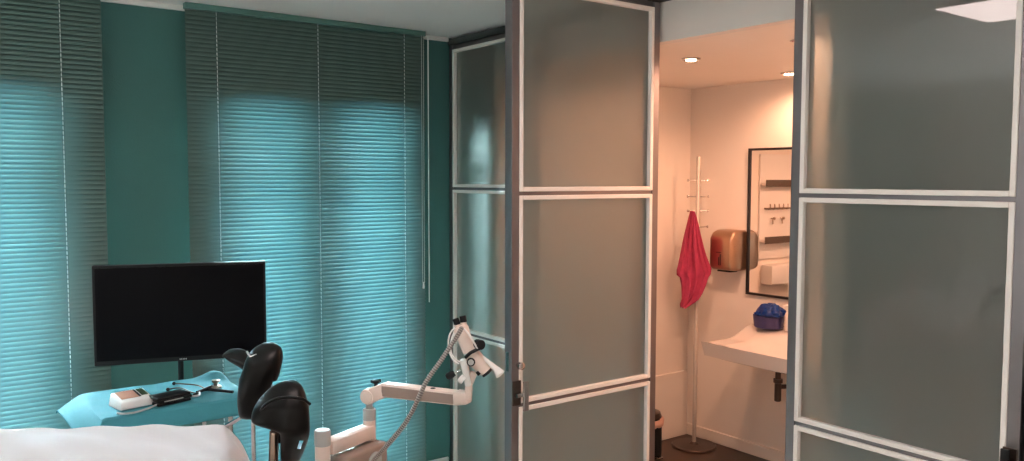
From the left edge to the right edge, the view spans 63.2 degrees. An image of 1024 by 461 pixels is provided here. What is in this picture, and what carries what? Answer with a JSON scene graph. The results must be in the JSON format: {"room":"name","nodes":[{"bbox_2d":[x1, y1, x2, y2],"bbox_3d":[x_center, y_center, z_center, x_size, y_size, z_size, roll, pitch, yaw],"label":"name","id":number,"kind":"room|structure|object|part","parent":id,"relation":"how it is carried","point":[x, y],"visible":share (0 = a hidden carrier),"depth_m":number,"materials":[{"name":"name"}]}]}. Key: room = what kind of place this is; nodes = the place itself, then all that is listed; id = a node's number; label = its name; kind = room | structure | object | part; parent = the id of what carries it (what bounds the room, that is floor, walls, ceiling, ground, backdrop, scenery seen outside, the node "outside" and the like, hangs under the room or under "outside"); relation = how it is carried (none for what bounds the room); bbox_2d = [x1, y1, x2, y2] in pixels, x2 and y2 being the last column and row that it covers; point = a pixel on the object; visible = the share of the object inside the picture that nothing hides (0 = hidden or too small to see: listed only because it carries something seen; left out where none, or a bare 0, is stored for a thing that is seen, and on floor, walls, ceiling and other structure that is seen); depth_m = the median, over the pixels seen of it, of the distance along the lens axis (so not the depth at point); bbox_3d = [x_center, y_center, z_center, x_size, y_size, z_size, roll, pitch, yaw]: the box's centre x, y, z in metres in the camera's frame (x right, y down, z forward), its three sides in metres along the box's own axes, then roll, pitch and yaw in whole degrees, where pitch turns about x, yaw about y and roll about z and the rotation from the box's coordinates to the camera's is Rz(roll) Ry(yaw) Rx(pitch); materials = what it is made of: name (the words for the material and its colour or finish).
{"room":"examination room","nodes":[
{"label":"examination room","id":0,"kind":"room"},
{"bbox_2d":[0,0,451,460],"bbox_3d":[-1.976,0.214,3.771,7.300,2.497,0.262,-3,4,-37],"label":"wall","id":1,"kind":"structure","parent":0,"point":[143,56],"depth_m":3.84,"materials":[{"name":"teal paint"}]},
{"bbox_2d":[219,117,322,380],"bbox_3d":[-1.142,0.349,4.464,1.070,1.945,0.060,-3,4,-37],"label":"window","id":2,"kind":"structure","parent":1,"relation":"in","point":[319,117],"depth_m":4.49,"materials":[{"name":"grey"}]},
{"bbox_2d":[100,0,448,41],"bbox_3d":[-2.588,-0.982,3.064,5.540,0.023,0.019,-3,4,-37],"label":"trim","id":3,"kind":"structure","parent":1,"relation":"attached to","point":[127,2],"depth_m":3.79,"materials":[{"name":"white paint"}]},
{"bbox_2d":[430,456,448,460],"bbox_3d":[-0.482,1.364,4.782,0.276,0.081,0.015,-3,4,-37],"label":"baseboard","id":4,"kind":"structure","parent":1,"relation":"attached to","point":[447,457],"depth_m":4.83,"materials":[{"name":"white paint"}]},
{"bbox_2d":[143,0,504,37],"bbox_3d":[-0.049,-0.917,1.104,7.500,0.100,6.720,-3,4,-37],"label":"ceiling","id":5,"kind":"structure","parent":0,"point":[443,18],"depth_m":3.96,"materials":[{"name":"paint"}]},
{"bbox_2d":[0,0,111,428],"bbox_3d":[-2.314,0.210,3.239,1.365,2.421,0.040,-3,4,-37],"label":"blind","id":6,"kind":"object","parent":5,"relation":"hanging from","point":[38,365],"visible":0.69,"depth_m":3.49,"materials":[{"name":"teal plastic"}]},
{"bbox_3d":[-1.893,0.197,3.549,0.003,2.379,0.004,-3,4,-37],"label":"ladder cord","id":7,"kind":"part","parent":6,"relation":"part of","materials":[{"name":"fabric"}]},
{"bbox_2d":[183,2,429,460],"bbox_3d":[-0.977,0.152,4.223,1.269,2.421,0.051,-3,4,-37],"label":"blind","id":8,"kind":"object","parent":5,"relation":"hanging from","point":[273,169],"visible":0.8,"depth_m":4.22,"materials":[{"name":"teal plastic"}]},
{"bbox_3d":[-1.373,0.174,3.934,0.003,2.379,0.004,-3,4,-37],"label":"ladder cord","id":9,"kind":"part","parent":8,"relation":"part of","materials":[{"name":"fabric"}]},
{"bbox_3d":[-0.972,0.157,4.231,0.003,2.379,0.004,-3,4,-37],"label":"ladder cord","id":10,"kind":"part","parent":8,"relation":"part of","materials":[{"name":"teal fabric"}]},
{"bbox_3d":[-0.579,0.140,4.523,0.003,2.379,0.004,-3,4,-37],"label":"ladder cord","id":11,"kind":"part","parent":8,"relation":"part of","materials":[{"name":"fabric"}]},
{"bbox_3d":[-0.484,-0.382,4.532,0.014,1.339,0.003,-3,4,-37],"label":"pull cord","id":12,"kind":"part","parent":8,"relation":"part of","materials":[{"name":"grey fabric"}]},
{"bbox_2d":[448,0,669,45],"bbox_3d":[0.830,-0.969,3.211,0.110,0.033,3.855,-3,4,-37],"label":"track","id":13,"kind":"object","parent":5,"relation":"attached to","point":[499,30],"visible":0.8,"depth_m":4.47,"materials":[{"name":"grey metal"}]},
{"bbox_2d":[785,0,1023,460],"bbox_3d":[1.226,0.302,2.679,0.080,2.430,0.776,-3,4,-37],"label":"door","id":14,"kind":"structure","parent":13,"relation":"attached to","point":[905,339],"depth_m":2.64,"materials":[{"name":"glass"}]},
{"bbox_3d":[1.236,1.102,2.737,0.008,0.746,0.670,-3,4,-37],"label":"glass pane","id":15,"kind":"part","parent":14,"relation":"part of","materials":[{"name":"grey glass"}]},
{"bbox_3d":[1.238,0.299,2.687,0.008,0.764,0.670,-3,4,-37],"label":"glass pane","id":16,"kind":"part","parent":14,"relation":"part of","materials":[{"name":"grey"}]},
{"bbox_3d":[1.240,-0.501,2.638,0.008,0.740,0.670,-3,4,-37],"label":"glass pane","id":17,"kind":"part","parent":14,"relation":"part of","materials":[{"name":"grey glass"}]},
{"bbox_3d":[1.435,0.673,2.401,0.005,0.095,0.040,-3,4,-37],"label":"handle","id":18,"kind":"part","parent":14,"relation":"part of","materials":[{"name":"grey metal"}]},
{"bbox_2d":[449,33,504,460],"bbox_3d":[-0.120,0.186,4.513,0.051,2.430,0.742,-3,4,-37],"label":"door","id":19,"kind":"structure","parent":0,"point":[476,67],"depth_m":4.58,"materials":[{"name":"glass"}]},
{"bbox_3d":[-0.119,-0.617,4.464,0.008,0.740,0.636,-3,4,-37],"label":"glass pane","id":20,"kind":"part","parent":19,"relation":"part of","materials":[{"name":"grey glass"}]},
{"bbox_3d":[-0.120,0.183,4.513,0.008,0.764,0.636,-3,4,-37],"label":"glass pane","id":21,"kind":"part","parent":19,"relation":"part of","materials":[{"name":"grey"}]},
{"bbox_3d":[-0.122,0.986,4.563,0.008,0.746,0.636,-3,4,-37],"label":"glass pane","id":22,"kind":"part","parent":19,"relation":"part of","materials":[{"name":"grey"}]},
{"bbox_2d":[656,86,690,374],"bbox_3d":[0.519,0.242,5.098,1.548,2.287,0.100,-3,4,-37],"label":"wall","id":23,"kind":"structure","parent":0,"point":[674,103],"depth_m":5.41,"materials":[{"name":"paint"}]},
{"bbox_2d":[655,370,686,439],"bbox_3d":[0.546,1.170,5.102,1.531,0.433,0.020,-3,4,-37],"label":"ledge","id":24,"kind":"object","parent":23,"relation":"attached to","point":[670,388],"visible":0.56,"depth_m":5.46,"materials":[{"name":"paint"}]},
{"bbox_2d":[654,434,768,460],"bbox_3d":[2.300,1.572,2.845,1.632,0.080,6.458,-3,4,-37],"label":"floor","id":25,"kind":"structure","parent":0,"point":[669,453],"depth_m":5.14,"materials":[{"name":"brown wood"}]},
{"bbox_2d":[654,409,663,459],"bbox_3d":[0.821,1.237,5.132,0.235,0.297,0.233,0,4,5],"label":"pedal bin","id":26,"kind":"object","parent":25,"relation":"on","point":[659,419],"visible":0.27,"depth_m":5.06,"materials":[{"name":"black plastic"}]},
{"bbox_3d":[0.821,1.115,5.122,0.200,0.052,0.200,-3,4,-37],"label":"lid","id":27,"kind":"part","parent":26,"relation":"part of","materials":[{"name":"grey metal"}]},
{"bbox_2d":[671,156,716,452],"bbox_3d":[1.164,0.456,5.263,0.284,1.842,0.284,-3,4,-37],"label":"coat stand","id":28,"kind":"object","parent":25,"relation":"on","point":[693,445],"visible":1,"depth_m":5.27,"materials":[{"name":"grey metal"}]},
{"bbox_2d":[676,211,711,308],"bbox_3d":[1.125,0.181,5.176,0.193,0.602,0.166,-3,4,-37],"label":"towel","id":29,"kind":"object","parent":28,"relation":"hanging from","point":[694,268],"visible":1,"depth_m":5.15,"materials":[{"name":"fabric"}]},
{"bbox_2d":[659,22,794,88],"bbox_3d":[1.170,-0.871,4.205,1.488,0.050,2.193,-3,4,-37],"label":"ceiling","id":30,"kind":"structure","parent":0,"point":[759,54],"depth_m":4.06,"materials":[{"name":"paint"}]},
{"bbox_2d":[681,57,700,61],"bbox_3d":[0.871,-0.829,4.054,0.092,0.016,0.092,-3,4,-37],"label":"recessed light","id":31,"kind":"object","parent":30,"relation":"in","point":[689,59],"visible":1,"depth_m":4.03,"materials":[{"name":"silver metal"}]},
{"bbox_2d":[780,72,793,74],"bbox_3d":[1.525,-0.861,4.584,0.092,0.016,0.092,-3,4,-37],"label":"recessed light","id":32,"kind":"object","parent":30,"relation":"in","point":[781,73],"visible":0.83,"depth_m":4.56,"materials":[{"name":"silver metal"}]},
{"bbox_2d":[660,0,794,44],"bbox_3d":[0.899,-0.894,3.268,0.060,0.210,3.856,-3,4,-37],"label":"wall header","id":33,"kind":"structure","parent":0,"point":[680,20],"depth_m":3.34,"materials":[{"name":"paint"}]},
{"bbox_2d":[687,78,792,451],"bbox_3d":[1.725,0.236,4.840,0.082,2.337,2.436,-3,4,-37],"label":"wall","id":34,"kind":"structure","parent":0,"point":[736,400],"depth_m":5.24,"materials":[{"name":"paint"}]},
{"bbox_2d":[710,229,746,271],"bbox_3d":[1.335,0.126,5.162,0.152,0.258,0.176,-3,4,-37],"label":"dryer","id":35,"kind":"object","parent":34,"relation":"attached to","point":[727,246],"visible":1,"depth_m":5.10,"materials":[{"name":"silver metal"}]},
{"bbox_2d":[686,422,784,460],"bbox_3d":[1.761,1.372,4.776,0.016,0.076,2.010,-3,4,-37],"label":"baseboard","id":36,"kind":"structure","parent":34,"relation":"attached to","point":[764,452],"depth_m":5.23,"materials":[{"name":"paint"}]},
{"bbox_2d":[701,324,787,401],"bbox_3d":[1.580,0.789,4.508,0.585,0.393,0.970,-3,4,-37],"label":"washbasin","id":37,"kind":"object","parent":34,"relation":"attached to","point":[766,349],"visible":0.4,"depth_m":4.70,"materials":[{"name":"white ceramic"}]},
{"bbox_2d":[701,324,787,374],"bbox_3d":[1.580,0.695,4.502,0.585,0.203,0.970,-3,4,-37],"label":"basin","id":38,"kind":"object","parent":37,"relation":"in","point":[766,349],"depth_m":4.69,"materials":[{"name":"white ceramic"}]},
{"bbox_2d":[753,303,785,329],"bbox_3d":[1.499,0.492,4.853,0.171,0.147,0.198,-3,4,-37],"label":"plastic basin","id":39,"kind":"object","parent":37,"relation":"on","point":[770,316],"visible":0.98,"depth_m":4.79,"materials":[{"name":"blue plastic"}]},
{"bbox_2d":[753,314,783,329],"bbox_3d":[1.497,0.529,4.860,0.160,0.072,0.188,-3,4,-37],"label":"tub","id":40,"kind":"object","parent":39,"relation":"in","point":[763,321],"depth_m":4.79,"materials":[{"name":"purple plastic"}]},
{"bbox_2d":[783,305,787,330],"bbox_3d":[1.580,0.498,4.753,0.067,0.150,0.056,-3,4,-37],"label":"soap bottle","id":41,"kind":"object","parent":37,"relation":"on","point":[786,313],"visible":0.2,"depth_m":4.75,"materials":[{"name":"white plastic"}]},
{"bbox_2d":[745,147,791,299],"bbox_3d":[1.629,-0.039,4.865,0.021,0.893,0.610,-3,4,-37],"label":"wall mirror","id":42,"kind":"object","parent":34,"relation":"attached to","point":[769,169],"visible":0.51,"depth_m":4.99,"materials":[{"name":"black mirror"}]},
{"bbox_3d":[-0.671,1.702,0.643,5.768,0.080,6.458,-3,4,-37],"label":"floor","id":43,"kind":"structure","parent":0,"visible":0},
{"bbox_2d":[201,416,232,432],"bbox_3d":[-1.274,1.059,3.101,0.476,0.895,0.386,-3,4,-37],"label":"trolley","id":44,"kind":"object","parent":43,"relation":"on","point":[231,417],"visible":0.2,"depth_m":3.05,"materials":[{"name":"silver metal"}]},
{"bbox_2d":[56,370,238,428],"bbox_3d":[-1.298,0.656,3.057,0.608,0.157,0.421,-3,4,-37],"label":"table","id":45,"kind":"object","parent":44,"relation":"on","point":[91,409],"visible":0.64,"depth_m":2.96,"materials":[{"name":"plastic"}]},
{"bbox_2d":[109,388,152,410],"bbox_3d":[-1.330,0.589,2.917,0.098,0.045,0.125,3,5,42],"label":"monitor","id":46,"kind":"object","parent":45,"relation":"on","point":[139,397],"visible":0.98,"depth_m":2.89,"materials":[{"name":"white plastic"}]},
{"bbox_2d":[117,389,200,414],"bbox_3d":[-1.236,0.596,2.928,0.082,0.031,0.323,3,4,34],"label":"blood pressure cuff","id":47,"kind":"object","parent":45,"relation":"on","point":[175,396],"visible":1,"depth_m":2.93,"materials":[{"name":"black fabric"}]},
{"bbox_2d":[166,379,233,394],"bbox_3d":[-1.174,0.585,3.109,0.293,0.033,0.157,1,4,9],"label":"stethoscope","id":48,"kind":"object","parent":45,"relation":"on","point":[215,387],"visible":0.98,"depth_m":3.12,"materials":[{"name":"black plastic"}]},
{"bbox_2d":[92,261,266,379],"bbox_3d":[-1.287,0.419,3.264,0.619,0.594,0.132,-1,4,-19],"label":"monitor","id":49,"kind":"object","parent":44,"relation":"attached to","point":[162,312],"visible":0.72,"depth_m":3.19,"materials":[{"name":"black plastic"}]},
{"bbox_3d":[-1.034,1.044,3.075,0.020,0.812,0.020,-3,4,-37],"label":"leg","id":50,"kind":"part","parent":44,"relation":"part of","materials":[{"name":"silver metal"}]},
{"bbox_2d":[222,342,310,460],"bbox_3d":[-1.326,0.935,2.089,1.544,1.267,0.814,-1,4,-19],"label":"chair","id":51,"kind":"object","parent":43,"relation":"on","point":[282,408],"visible":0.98,"depth_m":2.00,"materials":[{"name":"black leather"}]},
{"bbox_2d":[0,424,249,460],"bbox_3d":[-1.392,0.736,2.032,1.488,0.527,0.718,-1,4,-20],"label":"bed","id":52,"kind":"object","parent":51,"relation":"on","point":[153,442],"visible":1,"depth_m":2.28,"materials":[{"name":"white fabric"}]},
{"bbox_3d":[-0.889,0.715,2.451,0.133,0.434,0.385,-2,4,-28],"label":"support rod","id":53,"kind":"part","parent":51,"relation":"part of","materials":[{"name":"silver metal"}]},
{"bbox_3d":[-0.786,0.674,2.244,0.218,0.375,0.022,1,4,16],"label":"support rod","id":54,"kind":"part","parent":51,"relation":"part of","materials":[{"name":"silver metal"}]},
{"bbox_3d":[-0.571,0.520,1.995,0.013,0.070,0.014,1,4,20],"label":"clamp plate","id":55,"kind":"part","parent":51,"relation":"part of","materials":[{"name":"metal"}]},
{"bbox_2d":[314,315,503,460],"bbox_3d":[-0.451,0.901,2.398,0.710,1.301,0.510,2,4,29],"label":"microscope","id":56,"kind":"object","parent":43,"relation":"on","point":[358,443],"visible":1,"depth_m":2.44,"materials":[{"name":"white plastic"}]},
{"bbox_3d":[-0.493,0.630,2.519,0.048,0.042,0.190,2,4,31],"label":"arm","id":57,"kind":"part","parent":56,"relation":"part of","materials":[{"name":"white plastic"}]},
{"bbox_3d":[-0.445,0.621,2.600,0.039,0.064,0.039,-3,4,-37],"label":"post","id":58,"kind":"part","parent":56,"relation":"part of","materials":[{"name":"white plastic"}]},
{"bbox_3d":[-0.423,0.478,2.590,0.032,0.033,0.028,-3,4,-37],"label":"clamp knob","id":59,"kind":"part","parent":56,"relation":"part of","materials":[{"name":"black plastic"}]},
{"bbox_3d":[-0.287,0.496,2.509,0.253,0.035,0.004,2,4,26],"label":"inset panel","id":60,"kind":"part","parent":56,"relation":"part of","materials":[{"name":"brown"}]},
{"bbox_3d":[-0.280,0.494,2.528,0.261,0.046,0.040,2,4,26],"label":"arm","id":61,"kind":"part","parent":56,"relation":"part of","materials":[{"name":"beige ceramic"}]},
{"bbox_3d":[-0.140,0.416,2.438,0.040,0.082,0.039,0,4,0],"label":"bracket plate","id":62,"kind":"part","parent":56,"relation":"part of","materials":[{"name":"white plastic"}]},
{"bbox_3d":[-0.118,0.380,2.413,0.035,0.026,0.035,-3,4,-37],"label":"magnification knob","id":63,"kind":"part","parent":56,"relation":"part of","materials":[{"name":"black plastic"}]},
{"bbox_3d":[-0.095,0.331,2.419,0.030,0.030,0.027,-3,4,-37],"label":"focus knob","id":64,"kind":"part","parent":56,"relation":"part of","materials":[{"name":"black plastic"}]},
{"bbox_3d":[0.324,0.224,3.916,0.051,2.430,0.737,-3,4,-37],"label":"wall partition","id":65,"kind":"structure","parent":0,"visible":0},
{"bbox_2d":[505,0,659,460],"bbox_3d":[0.308,0.256,3.391,0.788,2.430,0.080,-3,4,-37],"label":"door","id":66,"kind":"structure","parent":65,"relation":"in","point":[582,76],"depth_m":3.36,"materials":[{"name":"glass"}]},
{"bbox_3d":[-0.017,0.501,3.183,0.002,0.075,0.019,-3,4,-37],"label":"strike plate","id":67,"kind":"part","parent":66,"relation":"part of","materials":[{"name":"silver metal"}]},
{"bbox_3d":[0.017,0.622,3.184,0.040,0.095,0.005,-3,4,-37],"label":"handle","id":68,"kind":"part","parent":66,"relation":"part of","materials":[{"name":"grey metal"}]},
{"bbox_3d":[0.030,0.515,3.170,0.029,0.029,0.032,-3,4,-37],"label":"lock knob","id":69,"kind":"part","parent":66,"relation":"part of","materials":[{"name":"silver metal"}]},
{"bbox_3d":[0.299,1.055,3.453,0.680,0.746,0.008,-3,4,-37],"label":"glass pane","id":70,"kind":"part","parent":66,"relation":"part of","materials":[{"name":"grey glass"}]},
{"bbox_3d":[0.300,0.253,3.403,0.680,0.764,0.008,-3,4,-37],"label":"glass pane","id":71,"kind":"part","parent":66,"relation":"part of","materials":[{"name":"grey"}]},
{"bbox_3d":[0.302,-0.547,3.354,0.680,0.740,0.008,-3,4,-37],"label":"glass pane","id":72,"kind":"part","parent":66,"relation":"part of","materials":[{"name":"grey glass"}]}
]}

